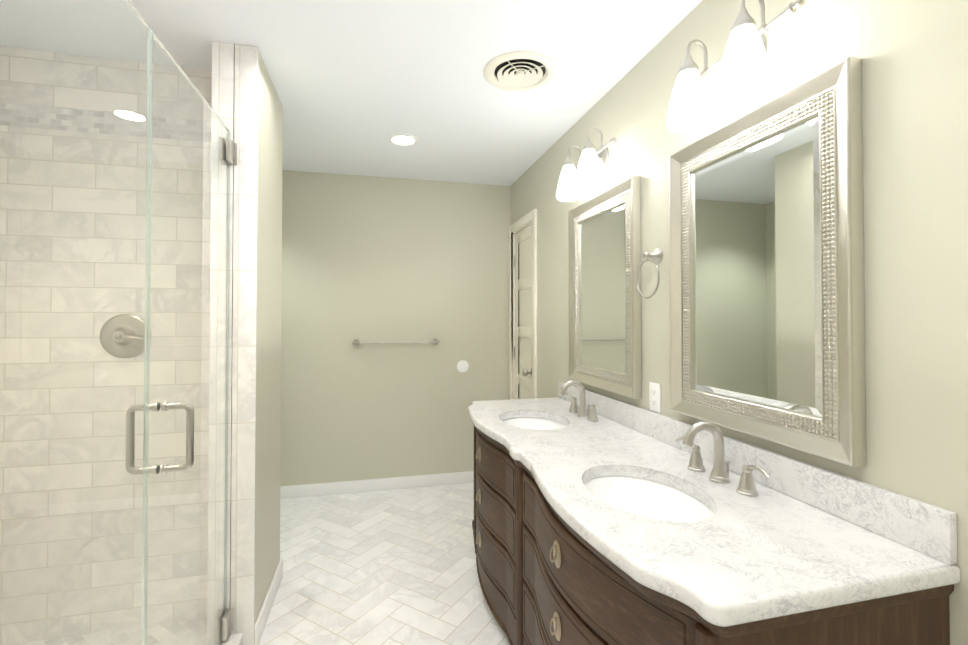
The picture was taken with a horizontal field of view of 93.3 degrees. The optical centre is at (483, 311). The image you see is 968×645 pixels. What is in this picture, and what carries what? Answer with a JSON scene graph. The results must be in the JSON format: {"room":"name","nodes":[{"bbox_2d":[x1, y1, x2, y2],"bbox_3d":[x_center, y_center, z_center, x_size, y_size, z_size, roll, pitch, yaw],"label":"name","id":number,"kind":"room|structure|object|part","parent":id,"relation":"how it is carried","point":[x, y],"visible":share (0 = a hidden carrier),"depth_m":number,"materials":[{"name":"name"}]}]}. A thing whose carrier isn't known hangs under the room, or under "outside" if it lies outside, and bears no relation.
{"room":"bathroom","nodes":[
{"label":"bathroom","id":0,"kind":"room"},
{"bbox_2d":[0,46,211,644],"bbox_3d":[-1.557,0.141,1.943,0.853,2.440,0.014,0,-1,-14],"label":"wall tile","id":1,"kind":"structure","parent":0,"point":[201,79],"depth_m":1.92,"materials":[{"name":"tile"}]},
{"bbox_2d":[100,314,150,357],"bbox_3d":[-1.518,0.103,1.911,0.188,0.188,0.070,0,-1,-14],"label":"shower valve","id":2,"kind":"object","parent":1,"relation":"attached to","point":[133,329],"depth_m":1.93,"materials":[{"name":"silver metal"}]},
{"bbox_2d":[13,483,509,644],"bbox_3d":[-0.493,1.366,1.200,2.804,0.070,4.900,0,-1,-14],"label":"floor","id":3,"kind":"structure","parent":0,"point":[392,567],"depth_m":2.34,"materials":[{"name":"tile"}]},
{"bbox_2d":[204,633,242,644],"bbox_3d":[-0.839,1.306,1.044,0.130,0.085,1.558,0,-1,-14],"label":"shower curb","id":4,"kind":"object","parent":3,"relation":"on","point":[234,639],"visible":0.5,"depth_m":1.77,"materials":[{"name":"stone"}]},
{"bbox_2d":[0,0,236,644],"bbox_3d":[-0.839,0.266,1.060,0.163,1.994,1.557,0,-1,-14],"label":"glass","id":5,"kind":"object","parent":4,"relation":"on","point":[224,616],"visible":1,"depth_m":1.17,"materials":[{"name":"clear glass"}]},
{"bbox_3d":[-0.943,0.272,1.493,0.010,1.994,0.659,0,-1,-14],"label":"door","id":6,"kind":"part","parent":5,"relation":"part of","materials":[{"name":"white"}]},
{"bbox_2d":[471,412,953,644],"bbox_3d":[0.383,0.950,1.749,0.641,0.816,1.911,0,-1,-14],"label":"bathroom vanity","id":7,"kind":"object","parent":3,"relation":"on","point":[543,583],"depth_m":1.27,"materials":[{"name":"wood"}]},
{"bbox_2d":[468,398,959,643],"bbox_3d":[0.385,0.538,1.755,0.637,0.069,1.945,0,-1,-14],"label":"countertop","id":8,"kind":"structure","parent":7,"relation":"on","point":[774,557],"depth_m":0.97,"materials":[{"name":"white stone"}]},
{"bbox_2d":[503,417,565,429],"bbox_3d":[0.235,0.635,2.167,0.361,0.176,0.486,0,-1,-14],"label":"sink","id":9,"kind":"object","parent":8,"relation":"in","point":[536,423],"depth_m":2.36,"materials":[{"name":"white ceramic"}]},
{"bbox_2d":[556,380,603,419],"bbox_3d":[0.439,0.421,2.225,0.154,0.177,0.371,0,-1,-14],"label":"faucet","id":10,"kind":"object","parent":8,"relation":"on","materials":[{"name":"silver metal"}]},
{"bbox_2d":[583,476,714,521],"bbox_3d":[0.449,0.623,1.283,0.361,0.176,0.486,0,-1,-14],"label":"sink","id":11,"kind":"object","parent":8,"relation":"in","point":[652,497],"depth_m":1.44,"materials":[{"name":"white ceramic"}]},
{"bbox_2d":[672,421,775,495],"bbox_3d":[0.653,0.409,1.340,0.154,0.177,0.371,0,-1,-14],"label":"faucet","id":12,"kind":"object","parent":8,"relation":"on","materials":[{"name":"silver metal"}]},
{"bbox_2d":[255,52,282,622],"bbox_3d":[-1.063,0.143,2.094,0.153,2.440,0.528,0,-1,-14],"label":"wall pier","id":13,"kind":"object","parent":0,"point":[268,352],"visible":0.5,"depth_m":2.07,"materials":[{"name":"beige paint"}]},
{"bbox_2d":[207,41,258,644],"bbox_3d":[-1.030,0.141,1.940,0.169,2.440,0.243,0,-1,-14],"label":"wall tiles","id":14,"kind":"structure","parent":13,"relation":"attached to","point":[235,87],"depth_m":1.83,"materials":[{"name":"tile"}]},
{"bbox_2d":[254,558,282,644],"bbox_3d":[-0.984,1.317,2.103,0.013,0.092,0.541,0,-1,-14],"label":"baseboard","id":15,"kind":"structure","parent":13,"relation":"attached to","point":[261,621],"depth_m":2.04,"materials":[{"name":"white wood"}]},
{"bbox_2d":[0,0,701,185],"bbox_3d":[-0.493,-1.114,1.234,2.804,0.050,4.900,0,-1,-14],"label":"ceiling","id":16,"kind":"structure","parent":0,"point":[357,83],"depth_m":1.93,"materials":[{"name":"paint"}]},
{"bbox_2d":[388,134,418,146],"bbox_3d":[-0.501,-1.063,2.836,0.192,0.006,0.192,0,-1,-14],"label":"recessed light","id":17,"kind":"object","parent":16,"relation":"in","point":[404,140],"visible":1,"depth_m":2.83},
{"bbox_2d":[484,51,555,90],"bbox_3d":[0.161,-1.068,2.050,0.324,0.018,0.324,0,-1,-14],"label":"ceiling vent","id":18,"kind":"object","parent":16,"relation":"in","point":[520,71],"visible":1,"depth_m":2.03,"materials":[{"name":"white"}]},
{"bbox_2d":[280,170,509,485],"bbox_3d":[-1.105,0.163,3.538,2.704,2.440,0.100,0,-1,-14],"label":"wall","id":19,"kind":"structure","parent":0,"point":[374,259],"depth_m":3.57,"materials":[{"name":"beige paint"}]},
{"bbox_2d":[280,471,473,498],"bbox_3d":[-1.043,1.336,3.479,2.604,0.092,0.013,0,-1,-14],"label":"baseboard","id":20,"kind":"structure","parent":19,"relation":"attached to","point":[329,488],"depth_m":3.52,"materials":[{"name":"white wood"}]},
{"bbox_2d":[352,338,439,345],"bbox_3d":[-0.678,0.237,3.551,0.671,0.054,0.071,0,-1,-14],"label":"towel rail","id":21,"kind":"object","parent":19,"relation":"attached to","point":[434,341],"visible":1,"depth_m":3.52,"materials":[{"name":"silver metal"}]},
{"bbox_2d":[457,360,468,372],"bbox_3d":[-0.171,0.443,3.704,0.100,0.100,0.006,0,-1,-14],"label":"outlet cover","id":22,"kind":"object","parent":19,"relation":"attached to","point":[462,366],"visible":1,"depth_m":3.70,"materials":[{"name":"white plastic"}]},
{"bbox_2d":[510,0,967,644],"bbox_3d":[0.821,0.135,1.534,0.100,2.440,4.900,0,-1,-14],"label":"wall","id":23,"kind":"structure","parent":0,"point":[912,54],"depth_m":1.03,"materials":[{"name":"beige paint"}]},
{"bbox_2d":[509,209,536,399],"bbox_3d":[0.317,0.332,3.493,0.161,2.100,0.640,0,-1,-14],"label":"door","id":24,"kind":"structure","parent":23,"relation":"attached to","point":[523,313],"depth_m":3.54,"materials":[{"name":"white wood"}]},
{"bbox_2d":[556,127,616,201],"bbox_3d":[0.496,-0.724,2.249,0.200,0.280,0.486,0,-1,-14],"label":"sconce","id":25,"kind":"object","parent":23,"relation":"attached to","point":[586,175],"visible":1,"depth_m":2.18,"materials":[{"name":"white glass"}]},
{"bbox_3d":[0.437,-0.669,2.349,0.132,0.173,0.132,0,-1,-14],"label":"lamp shade","id":26,"kind":"part","parent":25,"relation":"part of","materials":[{"name":"white glass"}]},
{"bbox_3d":[0.489,-0.672,2.131,0.132,0.173,0.132,0,-1,-14],"label":"lamp shade","id":27,"kind":"part","parent":25,"relation":"part of","materials":[{"name":"white glass"}]},
{"bbox_2d":[568,175,641,398],"bbox_3d":[0.573,-0.102,2.264,0.038,0.950,0.665,0,-1,-14],"label":"mirror","id":28,"kind":"object","parent":23,"relation":"attached to","point":[604,263],"visible":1,"depth_m":2.20,"materials":[{"name":"silver metal"}]},
{"bbox_3d":[0.581,-0.102,2.266,0.003,0.772,0.487,0,-1,-14],"label":"glass","id":29,"kind":"part","parent":28,"relation":"part of","materials":[{"name":"white"}]},
{"bbox_2d":[636,248,662,297],"bbox_3d":[0.666,-0.155,1.821,0.066,0.202,0.156,0,-1,-14],"label":"hanger","id":30,"kind":"object","parent":23,"relation":"attached to","point":[656,255],"visible":1,"depth_m":1.81,"materials":[{"name":"silver metal"}]},
{"bbox_2d":[649,382,660,412],"bbox_3d":[0.689,0.345,1.843,0.008,0.116,0.072,0,-1,-14],"label":"electrical outlet plate","id":31,"kind":"object","parent":23,"relation":"attached to","point":[655,396],"visible":1,"depth_m":1.83,"materials":[{"name":"white plastic"}]},
{"bbox_2d":[666,0,805,132],"bbox_3d":[0.711,-0.736,1.358,0.200,0.280,0.486,0,-1,-14],"label":"sconce","id":32,"kind":"object","parent":23,"relation":"attached to","point":[745,71],"visible":1,"depth_m":1.26,"materials":[{"name":"white glass"}]},
{"bbox_3d":[0.651,-0.681,1.458,0.132,0.173,0.132,0,-1,-14],"label":"lamp shade","id":33,"kind":"part","parent":32,"relation":"part of","materials":[{"name":"white glass"}]},
{"bbox_3d":[0.704,-0.684,1.240,0.132,0.173,0.132,0,-1,-14],"label":"lamp shade","id":34,"kind":"part","parent":32,"relation":"part of","materials":[{"name":"white glass"}]},
{"bbox_2d":[669,56,865,466],"bbox_3d":[0.786,-0.114,1.380,0.038,0.950,0.665,0,-1,-14],"label":"mirror","id":35,"kind":"object","parent":23,"relation":"attached to","point":[767,328],"visible":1,"depth_m":1.27,"materials":[{"name":"silver metal"}]},
{"bbox_3d":[0.794,-0.114,1.382,0.003,0.772,0.487,0,-1,-14],"label":"glass","id":36,"kind":"part","parent":35,"relation":"part of","materials":[{"name":"white"}]},
{"bbox_2d":[588,390,956,563],"bbox_3d":[0.686,0.454,1.829,0.020,0.100,1.937,0,-1,-14],"label":"backsplash","id":37,"kind":"structure","parent":23,"relation":"attached to","point":[930,529],"depth_m":1.09,"materials":[{"name":"white stone"}]}
]}

